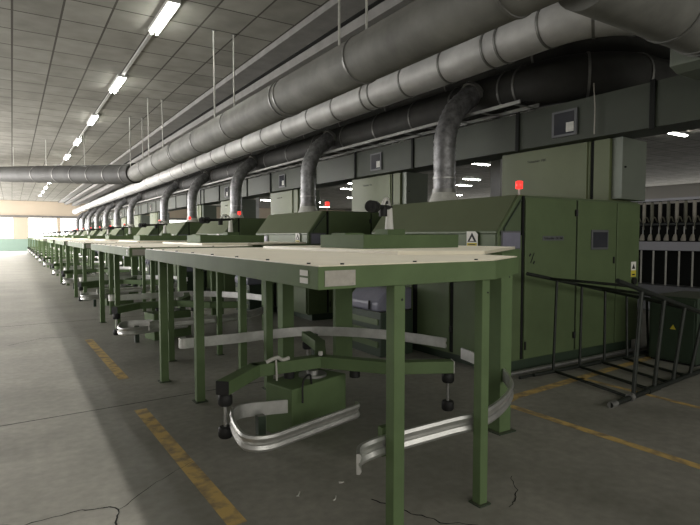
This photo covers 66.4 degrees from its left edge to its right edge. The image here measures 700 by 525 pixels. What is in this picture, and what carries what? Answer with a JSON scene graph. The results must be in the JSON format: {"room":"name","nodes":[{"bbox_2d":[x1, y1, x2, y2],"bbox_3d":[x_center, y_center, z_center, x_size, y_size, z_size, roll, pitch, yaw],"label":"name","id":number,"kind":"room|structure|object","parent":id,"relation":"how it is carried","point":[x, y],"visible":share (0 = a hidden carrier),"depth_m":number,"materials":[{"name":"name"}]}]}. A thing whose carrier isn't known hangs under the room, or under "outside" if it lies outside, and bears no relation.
{"room":"textile factory","nodes":[
{"label":"textile factory","id":0,"kind":"room"},
{"bbox_2d":[0,200,344,238],"bbox_3d":[-21.145,-5.064,67.072,48.000,4.120,0.300,-2,3,-32],"label":"wall","id":1,"kind":"structure","parent":0,"point":[7,207],"depth_m":58.66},
{"bbox_2d":[0,217,13,237],"bbox_3d":[-36.849,-3.715,57.206,1.450,2.280,0.080,-2,3,-32],"label":"window","id":2,"kind":"structure","parent":1,"relation":"in","point":[6,223],"depth_m":57.29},
{"bbox_2d":[0,239,50,250],"bbox_3d":[-21.137,-2.367,67.193,48.000,1.280,0.330,-2,3,-32],"label":"baseboard","id":3,"kind":"structure","parent":1,"relation":"attached to","point":[5,244],"depth_m":57.58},
{"bbox_2d":[28,218,56,236],"bbox_3d":[-33.910,-3.806,59.058,2.800,2.280,0.080,-2,3,-32],"label":"window","id":4,"kind":"structure","parent":1,"relation":"in","point":[37,227],"depth_m":58.99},
{"bbox_2d":[60,218,86,235],"bbox_3d":[-31.204,-3.891,60.764,3.000,2.280,0.080,-2,3,-32],"label":"window","id":5,"kind":"structure","parent":1,"relation":"in","point":[66,224],"depth_m":60.40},
{"bbox_2d":[0,215,186,219],"bbox_3d":[-20.998,-5.422,66.821,48.000,0.220,0.248,-2,3,-32],"label":"trim","id":6,"kind":"structure","parent":1,"relation":"attached to","point":[23,216],"depth_m":58.82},
{"bbox_2d":[0,251,699,524],"bbox_3d":[-1.587,-0.096,36.285,48.000,0.202,73.000,-2,3,-32],"label":"floor","id":7,"kind":"structure","parent":0,"point":[90,434],"depth_m":4.13,"materials":[{"name":"concrete"}]},
{"bbox_2d":[36,238,81,265],"bbox_3d":[-16.347,-0.691,31.248,3.304,1.488,3.946,-2,3,-32],"label":"table","id":8,"kind":"object","parent":7,"relation":"on","point":[38,239],"visible":0.36,"depth_m":29.84,"materials":[{"name":"green metal"}]},
{"bbox_2d":[40,238,94,269],"bbox_3d":[-13.679,-0.482,27.025,3.304,1.488,3.946,-2,3,-32],"label":"table","id":9,"kind":"object","parent":7,"relation":"on","point":[43,240],"visible":0.42,"depth_m":27.07,"materials":[{"name":"green metal"}]},
{"bbox_2d":[72,228,88,237],"bbox_3d":[-13.470,-1.480,27.117,1.159,0.496,0.929,-2,3,-32],"label":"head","id":10,"kind":"object","parent":9,"relation":"on","point":[87,230],"visible":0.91,"depth_m":26.88},
{"bbox_2d":[63,278,82,288],"bbox_3d":[-8.083,0.643,16.099,1.016,0.322,0.722,-2,3,-32],"label":"guard rail","id":11,"kind":"object","parent":7,"relation":"on","point":[67,280],"visible":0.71,"depth_m":15.69,"materials":[{"name":"silver metal"}]},
{"bbox_2d":[47,239,104,277],"bbox_3d":[-10.050,-0.197,21.281,3.304,1.488,3.946,-2,3,-32],"label":"table","id":12,"kind":"object","parent":7,"relation":"on","point":[51,241],"visible":0.37,"depth_m":21.32,"materials":[{"name":"green metal"}]},
{"bbox_2d":[88,226,111,238],"bbox_3d":[-9.841,-1.196,21.373,1.159,0.496,0.929,-2,3,-32],"label":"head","id":13,"kind":"object","parent":12,"relation":"on","point":[102,228],"visible":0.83,"depth_m":21.06},
{"bbox_2d":[51,261,104,277],"bbox_3d":[-10.659,0.263,20.975,1.905,0.600,1.916,-2,3,-32],"label":"guard rail","id":14,"kind":"object","parent":7,"relation":"on","point":[80,263],"visible":0.34,"depth_m":20.54,"materials":[{"name":"metal"}]},
{"bbox_2d":[89,226,99,235],"bbox_3d":[-17.064,-1.427,38.357,2.898,2.255,2.570,-2,3,-32],"label":"machine","id":15,"kind":"object","parent":7,"relation":"on","point":[95,232],"visible":0.02,"depth_m":36.75,"materials":[{"name":"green metal"}]},
{"bbox_2d":[103,202,114,227],"bbox_3d":[-17.567,-3.422,39.047,1.012,2.008,0.520,-2,3,-32],"label":"duct","id":16,"kind":"object","parent":15,"relation":"on","point":[112,205],"visible":0.94,"depth_m":38.83,"materials":[{"name":"metal"}]},
{"bbox_2d":[61,267,130,287],"bbox_3d":[-8.098,0.464,16.921,1.905,0.600,1.916,-2,3,-32],"label":"base","id":17,"kind":"object","parent":7,"relation":"on","point":[93,271],"visible":0.4,"depth_m":16.56,"materials":[{"name":"green paint"}]},
{"bbox_2d":[55,239,141,286],"bbox_3d":[-7.489,0.004,17.227,3.304,1.488,3.946,-2,3,-32],"label":"table","id":18,"kind":"object","parent":7,"relation":"on","point":[127,260],"visible":0.39,"depth_m":17.69,"materials":[{"name":"green metal"}]},
{"bbox_2d":[73,271,141,277],"bbox_3d":[-6.872,0.332,15.930,0.608,0.160,2.715,1,3,23],"label":"guard rail","id":19,"kind":"object","parent":18,"relation":"attached to","point":[139,272],"visible":0.3,"depth_m":15.34,"materials":[{"name":"metal"}]},
{"bbox_2d":[105,224,133,239],"bbox_3d":[-7.280,-0.995,17.319,1.159,0.496,0.929,-2,3,-32],"label":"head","id":20,"kind":"object","parent":18,"relation":"on","point":[129,235],"visible":0.88,"depth_m":17.06},
{"bbox_2d":[80,292,128,306],"bbox_3d":[-5.522,0.844,12.044,1.016,0.322,0.722,-2,3,-32],"label":"guard rail","id":21,"kind":"object","parent":7,"relation":"on","point":[93,296],"visible":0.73,"depth_m":11.80,"materials":[{"name":"silver metal"}]},
{"bbox_2d":[97,225,111,235],"bbox_3d":[-14.502,-1.226,34.303,2.898,2.255,2.570,-2,3,-32],"label":"machine","id":22,"kind":"object","parent":7,"relation":"on","point":[103,232],"visible":0.02,"depth_m":32.95,"materials":[{"name":"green metal"}]},
{"bbox_2d":[97,229,109,235],"bbox_3d":[-14.500,-1.952,34.309,2.850,0.455,2.500,-2,3,-32],"label":"hood","id":23,"kind":"object","parent":22,"relation":"attached to","point":[102,233],"depth_m":33.11,"materials":[{"name":"paint"}]},
{"bbox_2d":[114,198,126,226],"bbox_3d":[-15.005,-3.221,34.993,1.012,2.008,0.520,-2,3,-32],"label":"duct","id":24,"kind":"object","parent":22,"relation":"on","point":[123,202],"visible":0.98,"depth_m":34.78,"materials":[{"name":"metal"}]},
{"bbox_2d":[134,215,149,226],"bbox_3d":[-13.420,-2.609,34.518,0.648,0.833,2.058,-2,3,-32],"label":"hopper","id":25,"kind":"object","parent":22,"relation":"on","point":[138,219],"visible":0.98,"depth_m":33.74,"materials":[{"name":"green metal"}]},
{"bbox_2d":[64,267,147,270],"bbox_3d":[-8.076,0.433,18.025,2.769,0.552,0.732,0,3,-1],"label":"guard rail","id":26,"kind":"object","parent":7,"relation":"on","point":[77,267],"visible":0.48,"depth_m":18.01,"materials":[{"name":"metal"}]},
{"bbox_2d":[77,276,157,305],"bbox_3d":[-5.537,0.664,12.866,1.905,0.600,1.916,-2,3,-32],"label":"base","id":27,"kind":"object","parent":7,"relation":"on","point":[133,280],"visible":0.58,"depth_m":12.52,"materials":[{"name":"green paint"}]},
{"bbox_2d":[109,226,140,265],"bbox_3d":[-11.941,-1.025,30.248,2.898,2.255,2.570,-2,3,-32],"label":"machine","id":28,"kind":"object","parent":7,"relation":"on","point":[134,230],"visible":0.02,"depth_m":28.73,"materials":[{"name":"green metal"}]},
{"bbox_2d":[109,227,139,235],"bbox_3d":[-11.939,-1.751,30.255,2.850,0.455,2.500,-2,3,-32],"label":"hood","id":29,"kind":"object","parent":28,"relation":"attached to","point":[134,230],"depth_m":28.84,"materials":[{"name":"paint"}]},
{"bbox_2d":[126,193,141,226],"bbox_3d":[-12.444,-3.020,30.939,1.012,2.008,0.520,-2,3,-32],"label":"duct","id":30,"kind":"object","parent":28,"relation":"on","point":[130,214],"visible":0.96,"depth_m":30.72,"materials":[{"name":"metal"}]},
{"bbox_2d":[150,212,169,223],"bbox_3d":[-10.858,-2.409,30.464,0.648,0.833,2.058,-2,3,-32],"label":"hopper","id":31,"kind":"object","parent":28,"relation":"on","point":[154,217],"visible":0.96,"depth_m":29.93,"materials":[{"name":"green metal"}]},
{"bbox_2d":[68,240,186,314],"bbox_3d":[-4.927,0.205,13.172,3.304,1.488,3.946,-2,3,-32],"label":"table","id":32,"kind":"object","parent":7,"relation":"on","point":[84,245],"visible":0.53,"depth_m":13.20,"materials":[{"name":"green paint"}]},
{"bbox_2d":[96,283,176,293],"bbox_3d":[-4.310,0.533,11.876,0.608,0.160,2.715,1,3,23],"label":"guard rail","id":33,"kind":"object","parent":32,"relation":"attached to","point":[122,289],"visible":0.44,"depth_m":11.21,"materials":[{"name":"silver metal"}]},
{"bbox_2d":[134,221,186,240],"bbox_3d":[-4.718,-0.794,13.264,1.159,0.496,0.929,-2,3,-32],"label":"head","id":34,"kind":"object","parent":32,"relation":"on","point":[164,236],"visible":1,"depth_m":13.06},
{"bbox_2d":[79,275,187,293],"bbox_3d":[-5.514,0.634,13.970,2.769,0.552,0.732,0,3,-1],"label":"guard rail","id":35,"kind":"object","parent":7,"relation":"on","point":[130,276],"visible":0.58,"depth_m":13.96,"materials":[{"name":"silver metal"}]},
{"bbox_2d":[136,220,163,234],"bbox_3d":[-7.618,-0.686,23.407,2.898,2.255,2.570,-2,3,-32],"label":"machine","id":36,"kind":"object","parent":7,"relation":"on","point":[149,230],"visible":0.02,"depth_m":21.87,"materials":[{"name":"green metal"}]},
{"bbox_2d":[136,226,159,234],"bbox_3d":[-7.616,-1.413,23.413,2.850,0.455,2.500,-2,3,-32],"label":"hood","id":37,"kind":"object","parent":36,"relation":"attached to","point":[149,230],"depth_m":21.97,"materials":[{"name":"paint"}]},
{"bbox_2d":[160,181,178,223],"bbox_3d":[-8.121,-2.681,24.097,1.012,2.008,0.520,-2,3,-32],"label":"duct","id":38,"kind":"object","parent":36,"relation":"on","point":[172,188],"visible":0.95,"depth_m":23.88,"materials":[{"name":"metal"}]},
{"bbox_2d":[197,205,216,220],"bbox_3d":[-6.536,-2.070,23.622,0.648,0.833,2.058,-2,3,-32],"label":"hopper","id":39,"kind":"object","parent":36,"relation":"on","point":[209,211],"visible":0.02,"depth_m":22.80,"materials":[{"name":"green metal"}]},
{"bbox_2d":[117,319,187,342],"bbox_3d":[-2.933,1.047,7.948,1.016,0.322,0.722,-2,3,-32],"label":"guard rail","id":40,"kind":"object","parent":7,"relation":"on","point":[139,326],"visible":0.77,"depth_m":7.75,"materials":[{"name":"silver metal"}]},
{"bbox_2d":[111,292,237,340],"bbox_3d":[-2.948,0.867,8.770,1.905,0.600,1.916,-2,3,-32],"label":"base","id":41,"kind":"object","parent":7,"relation":"on","point":[185,300],"visible":0.6,"depth_m":8.41,"materials":[{"name":"green paint"}]},
{"bbox_2d":[159,217,202,282],"bbox_3d":[-5.270,-0.502,19.690,2.898,2.255,2.570,-2,3,-32],"label":"machine","id":42,"kind":"object","parent":7,"relation":"on","point":[179,228],"visible":0.04,"depth_m":18.17,"materials":[{"name":"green metal"}]},
{"bbox_2d":[159,222,198,234],"bbox_3d":[-5.268,-1.228,19.697,2.850,0.455,2.500,-2,3,-32],"label":"hood","id":43,"kind":"object","parent":42,"relation":"attached to","point":[179,228],"depth_m":18.17,"materials":[{"name":"paint"}]},
{"bbox_2d":[186,171,209,221],"bbox_3d":[-5.773,-2.497,20.380,1.012,2.008,0.520,-2,3,-32],"label":"duct","id":44,"kind":"object","parent":42,"relation":"on","point":[203,178],"visible":0.96,"depth_m":20.16,"materials":[{"name":"metal"}]},
{"bbox_2d":[221,199,255,217],"bbox_3d":[-4.188,-1.886,19.906,0.648,0.833,2.058,-2,3,-32],"label":"hopper","id":45,"kind":"object","parent":42,"relation":"on","point":[248,206],"visible":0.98,"depth_m":19.15,"materials":[{"name":"green metal"}]},
{"bbox_2d":[108,291,261,316],"bbox_3d":[-2.926,0.837,9.873,2.769,0.552,0.732,0,3,-1],"label":"guard rail","id":46,"kind":"object","parent":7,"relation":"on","point":[111,297],"visible":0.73,"depth_m":9.81,"materials":[{"name":"silver metal"}]},
{"bbox_2d":[187,267,204,290],"bbox_3d":[-4.573,0.392,15.338,0.605,0.900,0.800,-2,3,-32],"label":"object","id":47,"kind":"object","parent":7,"relation":"on","point":[189,269],"visible":0.1,"depth_m":14.95,"materials":[{"name":"green paint"}]},
{"bbox_2d":[91,241,307,361],"bbox_3d":[-2.339,0.407,9.075,3.304,1.488,3.946,-2,3,-32],"label":"table","id":48,"kind":"object","parent":7,"relation":"on","point":[124,249],"visible":0.56,"depth_m":8.33,"materials":[{"name":"green paint"}]},
{"bbox_2d":[148,306,263,330],"bbox_3d":[-1.722,0.736,7.779,0.608,0.160,2.715,1,3,23],"label":"guard rail","id":49,"kind":"object","parent":48,"relation":"attached to","point":[185,321],"visible":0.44,"depth_m":7.18,"materials":[{"name":"silver metal"}]},
{"bbox_2d":[187,214,263,242],"bbox_3d":[-2.130,-0.591,9.168,1.159,0.496,0.929,-2,3,-32],"label":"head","id":50,"kind":"object","parent":48,"relation":"on","point":[230,236],"visible":0.99,"depth_m":8.98},
{"bbox_2d":[196,211,265,291],"bbox_3d":[-2.762,-0.306,15.720,2.898,2.255,2.570,-2,3,-32],"label":"machine","id":51,"kind":"object","parent":7,"relation":"on","point":[244,226],"visible":0.02,"depth_m":14.28,"materials":[{"name":"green metal"}]},
{"bbox_2d":[196,218,265,234],"bbox_3d":[-2.760,-1.032,15.727,2.850,0.455,2.500,-2,3,-32],"label":"hood","id":52,"kind":"object","parent":51,"relation":"attached to","point":[245,226],"depth_m":14.32,"materials":[{"name":"paint"}]},
{"bbox_2d":[229,155,257,217],"bbox_3d":[-3.265,-2.301,16.410,1.012,2.008,0.520,-2,3,-32],"label":"duct","id":53,"kind":"object","parent":51,"relation":"on","point":[237,180],"visible":0.94,"depth_m":16.18,"materials":[{"name":"metal"}]},
{"bbox_2d":[270,189,319,214],"bbox_3d":[-1.680,-1.689,15.936,0.648,0.833,2.058,-2,3,-32],"label":"hopper","id":54,"kind":"object","parent":51,"relation":"on","point":[285,202],"visible":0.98,"depth_m":15.57,"materials":[{"name":"green metal"}]},
{"bbox_2d":[235,276,273,311],"bbox_3d":[-2.065,0.588,11.368,0.605,0.900,0.800,-2,3,-32],"label":"industrial machine","id":55,"kind":"object","parent":7,"relation":"on","point":[253,286],"visible":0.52,"depth_m":10.98,"materials":[{"name":"green paint"}]},
{"bbox_2d":[230,399,359,451],"bbox_3d":[-0.399,1.246,3.936,1.016,0.322,0.722,-2,3,-32],"label":"guard rail","id":56,"kind":"object","parent":7,"relation":"on","point":[260,442],"visible":0.98,"depth_m":3.79,"materials":[{"name":"metal"}]},
{"bbox_2d":[178,326,446,354],"bbox_3d":[-0.391,1.035,5.861,2.769,0.552,0.732,0,3,-1],"label":"guard rail","id":57,"kind":"object","parent":7,"relation":"on","point":[184,343],"visible":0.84,"depth_m":5.88,"materials":[{"name":"metal"}]},
{"bbox_2d":[145,245,518,524],"bbox_3d":[0.196,0.606,5.063,3.304,1.488,3.946,-2,3,-32],"label":"table","id":58,"kind":"object","parent":7,"relation":"on","point":[492,269],"visible":0.87,"depth_m":3.38,"materials":[{"name":"green paint"}]},
{"bbox_2d":[321,197,457,248],"bbox_3d":[0.405,-0.393,5.156,1.159,0.496,0.929,-2,3,-32],"label":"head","id":59,"kind":"object","parent":58,"relation":"on","point":[389,237],"visible":0.99,"depth_m":4.95},
{"bbox_2d":[356,348,513,474],"bbox_3d":[0.813,0.935,3.767,0.608,0.160,2.715,1,3,23],"label":"guard rail","id":60,"kind":"object","parent":58,"relation":"attached to","point":[373,448],"visible":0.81,"depth_m":3.07,"materials":[{"name":"metal"}]},
{"bbox_2d":[216,331,454,438],"bbox_3d":[-0.413,1.066,4.757,1.905,0.600,1.916,-2,3,-32],"label":"base","id":61,"kind":"object","parent":7,"relation":"on","point":[311,392],"visible":0.92,"depth_m":4.40,"materials":[{"name":"green paint"}]},
{"bbox_2d":[266,355,289,380],"bbox_3d":[-0.590,0.861,4.391,0.212,0.207,0.054,-2,3,-32],"label":"handle","id":62,"kind":"object","parent":61,"relation":"on","point":[276,357],"visible":1,"depth_m":4.36,"materials":[{"name":"metal"}]},
{"bbox_2d":[256,202,423,320],"bbox_3d":[-0.254,-0.109,11.750,2.898,2.255,2.570,-2,3,-32],"label":"machine","id":63,"kind":"object","parent":7,"relation":"on","point":[308,227],"visible":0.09,"depth_m":10.33,"materials":[{"name":"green metal"}]},
{"bbox_2d":[298,129,335,212],"bbox_3d":[-0.757,-2.104,12.440,1.012,2.008,0.520,-2,3,-32],"label":"duct","id":64,"kind":"object","parent":63,"relation":"on","point":[325,141],"visible":0.99,"depth_m":12.21,"materials":[{"name":"metal"}]},
{"bbox_2d":[256,211,378,234],"bbox_3d":[-0.252,-0.835,11.757,2.850,0.455,2.500,-2,3,-32],"label":"hood","id":65,"kind":"object","parent":63,"relation":"attached to","point":[313,222],"depth_m":10.48,"materials":[{"name":"paint"}]},
{"bbox_2d":[352,172,427,211],"bbox_3d":[0.828,-1.492,11.966,0.648,0.833,2.058,-2,3,-32],"label":"hopper","id":66,"kind":"object","parent":63,"relation":"on","point":[404,187],"visible":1,"depth_m":11.34,"materials":[{"name":"green paint"}]},
{"bbox_2d":[352,286,412,356],"bbox_3d":[0.390,0.781,7.483,0.605,0.900,0.800,-2,3,-32],"label":"industrial machine","id":67,"kind":"object","parent":7,"relation":"on","point":[368,303],"visible":0.59,"depth_m":7.26,"materials":[{"name":"green paint"}]},
{"bbox_2d":[490,115,509,196],"bbox_3d":[3.293,-1.684,11.764,0.280,5.399,0.280,-2,3,-32],"label":"column","id":68,"kind":"structure","parent":7,"relation":"on","point":[496,166],"depth_m":11.65,"materials":[{"name":"metal"}]},
{"bbox_2d":[372,181,639,370],"bbox_3d":[2.201,0.084,7.865,2.898,2.255,2.570,-2,3,-32],"label":"machine","id":69,"kind":"object","parent":7,"relation":"on","point":[555,237],"visible":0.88,"depth_m":6.76,"materials":[{"name":"green paint"}]},
{"bbox_2d":[429,81,482,201],"bbox_3d":[1.698,-1.911,8.555,1.012,2.008,0.520,-2,3,-32],"label":"duct","id":70,"kind":"object","parent":69,"relation":"on","point":[468,97],"visible":0.98,"depth_m":8.32,"materials":[{"name":"white metal"}]},
{"bbox_2d":[81,100,539,217],"bbox_3d":[-12.844,-3.500,32.083,0.424,0.067,57.800,-2,3,-32],"label":"cable tray","id":71,"kind":"object","parent":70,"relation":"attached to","point":[490,111],"visible":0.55,"depth_m":10.52,"materials":[{"name":"metal"}]},
{"bbox_2d":[83,51,678,212],"bbox_3d":[-11.120,-3.969,34.248,5.092,0.684,61.942,-2,3,-32],"label":"duct","id":72,"kind":"object","parent":70,"relation":"attached to","point":[566,78],"visible":0.54,"depth_m":8.06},
{"bbox_2d":[372,195,637,233],"bbox_3d":[2.203,-0.643,7.871,2.850,0.455,2.500,-2,3,-32],"label":"cover","id":73,"kind":"object","parent":69,"relation":"attached to","point":[497,214],"depth_m":6.83,"materials":[{"name":"metal"}]},
{"bbox_2d":[502,137,646,201],"bbox_3d":[3.283,-1.300,8.080,0.648,0.833,2.058,-2,3,-32],"label":"electrical cabinet","id":74,"kind":"object","parent":69,"relation":"on","point":[614,169],"visible":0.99,"depth_m":7.52,"materials":[{"name":"metal"}]},
{"bbox_2d":[85,75,699,223],"bbox_3d":[-11.403,-3.189,30.819,0.626,0.721,67.500,-2,3,-32],"label":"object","id":75,"kind":"object","parent":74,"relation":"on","point":[672,104],"visible":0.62,"depth_m":8.18,"materials":[{"name":"paint"}]},
{"bbox_2d":[511,345,646,375],"bbox_3d":[2.971,1.230,6.792,3.000,0.050,0.050,-2,3,-32],"label":"pipe","id":76,"kind":"object","parent":7,"relation":"on","point":[543,367],"visible":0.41,"depth_m":6.62,"materials":[{"name":"metal"}]},
{"bbox_2d":[518,350,646,378],"bbox_3d":[3.225,1.245,6.811,3.150,0.036,0.036,-2,3,-32],"label":"pipe","id":77,"kind":"object","parent":7,"relation":"on","point":[528,375],"visible":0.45,"depth_m":6.60,"materials":[{"name":"metal"}]},
{"bbox_2d":[526,272,699,408],"bbox_3d":[3.322,0.700,6.169,2.844,1.215,1.183,-2,3,-32],"label":"rack","id":78,"kind":"object","parent":7,"relation":"on","point":[664,301],"visible":1,"depth_m":5.88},
{"bbox_2d":[631,196,699,309],"bbox_3d":[7.293,-0.145,11.112,1.211,2.390,9.000,-2,3,-32],"label":"machine","id":79,"kind":"object","parent":7,"relation":"on","point":[686,247],"visible":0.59,"depth_m":11.40,"materials":[{"name":"metal"}]},
{"bbox_2d":[650,202,653,222],"bbox_3d":[6.511,-1.079,11.530,0.070,0.455,0.067,-2,3,-32],"label":"roving bobbin","id":80,"kind":"object","parent":79,"relation":"hanging from","point":[652,203],"visible":0.89,"depth_m":11.51,"materials":[{"name":"grey plastic"}]},
{"bbox_2d":[658,201,661,222],"bbox_3d":[6.601,-1.072,11.386,0.070,0.455,0.067,-2,3,-32],"label":"roving bobbin","id":81,"kind":"object","parent":79,"relation":"hanging from","point":[660,202],"visible":0.88,"depth_m":11.36,"materials":[{"name":"plastic"}]},
{"bbox_2d":[666,201,670,222],"bbox_3d":[6.692,-1.065,11.243,0.070,0.455,0.067,-2,3,-32],"label":"roving bobbin","id":82,"kind":"object","parent":79,"relation":"hanging from","point":[668,202],"visible":0.92,"depth_m":11.22,"materials":[{"name":"white fabric"}]},
{"bbox_2d":[675,200,678,222],"bbox_3d":[6.783,-1.058,11.099,0.070,0.455,0.067,-2,3,-32],"label":"roving bobbin","id":83,"kind":"object","parent":79,"relation":"hanging from","point":[677,202],"visible":0.91,"depth_m":11.07,"materials":[{"name":"plastic"}]},
{"bbox_2d":[683,200,687,221],"bbox_3d":[6.873,-1.051,10.956,0.070,0.455,0.067,-2,3,-32],"label":"roving bobbin","id":84,"kind":"object","parent":79,"relation":"hanging from","point":[685,202],"visible":0.89,"depth_m":10.93,"materials":[{"name":"grey plastic"}]},
{"bbox_2d":[691,251,693,286],"bbox_3d":[6.890,0.138,10.768,0.025,0.720,0.025,-2,3,-32],"label":"rod","id":85,"kind":"object","parent":79,"relation":"attached to","point":[692,251],"visible":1,"depth_m":10.76,"materials":[{"name":"white metal"}]},
{"bbox_2d":[692,199,696,221],"bbox_3d":[6.964,-1.044,10.812,0.070,0.455,0.067,-2,3,-32],"label":"roving bobbin","id":86,"kind":"object","parent":79,"relation":"hanging from","point":[694,213],"visible":0.92,"depth_m":10.79,"materials":[{"name":"fabric"}]},
{"bbox_2d":[649,291,699,366],"bbox_3d":[4.431,0.835,6.973,0.916,0.843,0.580,-2,3,-32],"label":"control box","id":87,"kind":"object","parent":7,"relation":"on","point":[672,318],"visible":0.77,"depth_m":6.71,"materials":[{"name":"green paint"}]},
{"bbox_3d":[-19.678,-1.632,42.496,2.898,2.255,2.570,-2,3,-32],"label":"machine","id":88,"kind":"object","parent":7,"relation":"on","visible":0},
{"bbox_2d":[94,205,104,228],"bbox_3d":[-20.182,-3.627,43.186,1.012,2.008,0.520,-2,3,-32],"label":"duct","id":89,"kind":"object","parent":88,"relation":"on","point":[98,212],"visible":0.94,"depth_m":42.96,"materials":[{"name":"metal"}]},
{"bbox_3d":[-22.347,-1.841,46.720,2.898,2.255,2.570,-2,3,-32],"label":"machine","id":90,"kind":"object","parent":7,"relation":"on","visible":0},
{"bbox_2d":[86,208,96,229],"bbox_3d":[-22.850,-3.836,47.410,1.012,2.008,0.520,-2,3,-32],"label":"duct","id":91,"kind":"object","parent":90,"relation":"on","point":[94,210],"visible":0.82,"depth_m":47.19,"materials":[{"name":"metal"}]},
{"bbox_3d":[-25.015,-2.050,50.943,2.898,2.255,2.570,-2,3,-32],"label":"machine","id":92,"kind":"object","parent":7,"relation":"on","visible":0},
{"bbox_2d":[81,210,89,229],"bbox_3d":[-25.518,-4.045,51.633,1.012,2.008,0.520,-2,3,-32],"label":"duct","id":93,"kind":"object","parent":92,"relation":"on","point":[88,211],"visible":0.88,"depth_m":51.41,"materials":[{"name":"metal"}]},
{"bbox_2d":[0,0,699,209],"bbox_3d":[-1.694,-5.697,36.177,48.000,0.200,73.400,-2,3,-32],"label":"ceiling","id":94,"kind":"structure","parent":0,"point":[60,60],"depth_m":12.76,"materials":[{"name":"tile"}]},
{"bbox_2d":[71,184,128,203],"bbox_3d":[-10.658,-5.236,30.122,3.640,0.119,72.700,-2,3,-32],"label":"trim","id":95,"kind":"structure","parent":94,"relation":"attached to","point":[124,185],"depth_m":45.32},
{"bbox_2d":[670,48,699,80],"bbox_3d":[4.098,-2.916,5.464,1.690,2.065,0.760,-2,3,-32],"label":"duct","id":96,"kind":"object","parent":95,"relation":"hanging from","point":[683,65],"visible":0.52,"depth_m":5.30,"materials":[{"name":"metal"}]},
{"bbox_3d":[-10.429,-4.994,30.279,0.500,0.379,72.700,-2,3,-32],"label":"trim","id":97,"kind":"structure","parent":95,"relation":"attached to","visible":0},
{"bbox_2d":[88,36,669,209],"bbox_3d":[-10.773,-4.712,34.888,4.782,0.564,61.170,-2,3,-32],"label":"duct","id":98,"kind":"object","parent":97,"relation":"hanging from","point":[608,43],"visible":0.15,"depth_m":8.91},
{"bbox_2d":[39,0,180,196],"bbox_3d":[-14.864,-5.114,27.648,0.200,0.118,56.999,-2,3,-32],"label":"ceiling light","id":99,"kind":"object","parent":94,"relation":"attached to","point":[169,7],"depth_m":10.90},
{"bbox_2d":[146,97,149,155],"bbox_3d":[-5.568,-3.735,14.766,0.092,1.599,0.092,0,3,-10],"label":"rod","id":100,"kind":"object","parent":94,"relation":"hanging from","point":[146,97],"visible":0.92,"depth_m":14.75,"materials":[{"name":"white metal"}]},
{"bbox_2d":[211,30,215,117],"bbox_3d":[-2.526,-3.496,9.951,0.092,1.599,0.092,0,3,-10],"label":"rod","id":101,"kind":"object","parent":94,"relation":"hanging from","point":[213,31],"visible":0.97,"depth_m":9.93,"materials":[{"name":"white metal"}]},
{"bbox_2d":[58,0,375,202],"bbox_3d":[-12.772,-5.170,28.790,0.480,0.119,72.700,-2,3,-32],"label":"ceiling beam","id":102,"kind":"structure","parent":94,"relation":"attached to","point":[324,19],"depth_m":11.36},
{"bbox_2d":[559,0,699,56],"bbox_3d":[2.582,-2.906,4.506,1.885,1.991,0.594,-2,3,-32],"label":"duct","id":103,"kind":"object","parent":102,"relation":"hanging from","point":[673,24],"visible":1,"depth_m":4.34,"materials":[{"name":"metal"}]},
{"bbox_2d":[64,0,384,202],"bbox_3d":[-12.527,-5.173,28.945,0.090,0.129,72.700,-2,3,-32],"label":"trim","id":104,"kind":"structure","parent":94,"relation":"attached to","point":[376,2],"depth_m":11.46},
{"bbox_2d":[231,34,235,106],"bbox_3d":[-2.205,-3.506,10.154,0.092,1.599,0.092,0,3,-10],"label":"rod","id":105,"kind":"object","parent":94,"relation":"hanging from","point":[233,35],"visible":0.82,"depth_m":10.15,"materials":[{"name":"white metal"}]},
{"bbox_2d":[64,0,414,204],"bbox_3d":[-12.345,-5.094,29.064,0.330,0.299,72.700,-2,3,-32],"label":"trim","id":106,"kind":"structure","parent":94,"relation":"attached to","point":[386,8],"depth_m":11.15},
{"bbox_2d":[338,0,339,45],"bbox_3d":[-0.125,-3.308,6.150,0.092,1.599,0.092,0,3,-10],"label":"rod","id":107,"kind":"object","parent":94,"relation":"hanging from","point":[338,0],"visible":0.69,"depth_m":6.17,"materials":[{"name":"white metal"}]},
{"bbox_2d":[365,0,367,28],"bbox_3d":[0.197,-3.318,6.353,0.092,1.599,0.092,0,3,-10],"label":"rod","id":108,"kind":"object","parent":94,"relation":"hanging from","point":[366,1],"visible":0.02,"depth_m":6.36,"materials":[{"name":"white metal"}]},
{"bbox_2d":[127,0,560,181],"bbox_3d":[-1.538,-2.458,8.792,0.554,0.554,20.700,-2,3,-32],"label":"duct","id":109,"kind":"object","parent":108,"relation":"hanging from","point":[420,30],"visible":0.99,"depth_m":5.89,"materials":[{"name":"metal"}]},
{"bbox_3d":[-9.635,-4.130,19.399,0.028,1.266,0.024,-2,3,-32],"label":"rod","id":110,"kind":"object","parent":94,"relation":"hanging from","visible":0},
{"bbox_2d":[0,163,142,184],"bbox_3d":[-13.748,-3.726,22.484,17.015,1.800,0.748,2,4,37],"label":"duct","id":111,"kind":"object","parent":110,"relation":"hanging from","point":[78,174],"visible":0.9,"depth_m":19.56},
{"bbox_2d":[72,2,636,213],"bbox_3d":[-12.102,-4.327,33.175,3.877,0.554,62.677,-2,3,-32],"label":"duct","id":112,"kind":"object","parent":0,"point":[553,26],"visible":0.76,"depth_m":8.70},
{"bbox_2d":[345,183,699,210],"bbox_3d":[18.837,-3.529,49.018,0.300,5.400,73.000,-2,3,-32],"label":"wall","id":113,"kind":"structure","parent":0,"point":[685,190],"depth_m":40.15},
{"bbox_3d":[17.971,-1.358,5.189,48.000,5.400,0.300,-2,3,-32],"label":"wall","id":114,"kind":"structure","parent":0,"visible":0},
{"bbox_2d":[72,184,121,205],"bbox_3d":[-11.655,-4.980,29.505,0.500,0.329,72.700,-2,3,-32],"label":"trim","id":115,"kind":"structure","parent":114,"relation":"attached to","point":[107,187],"depth_m":43.24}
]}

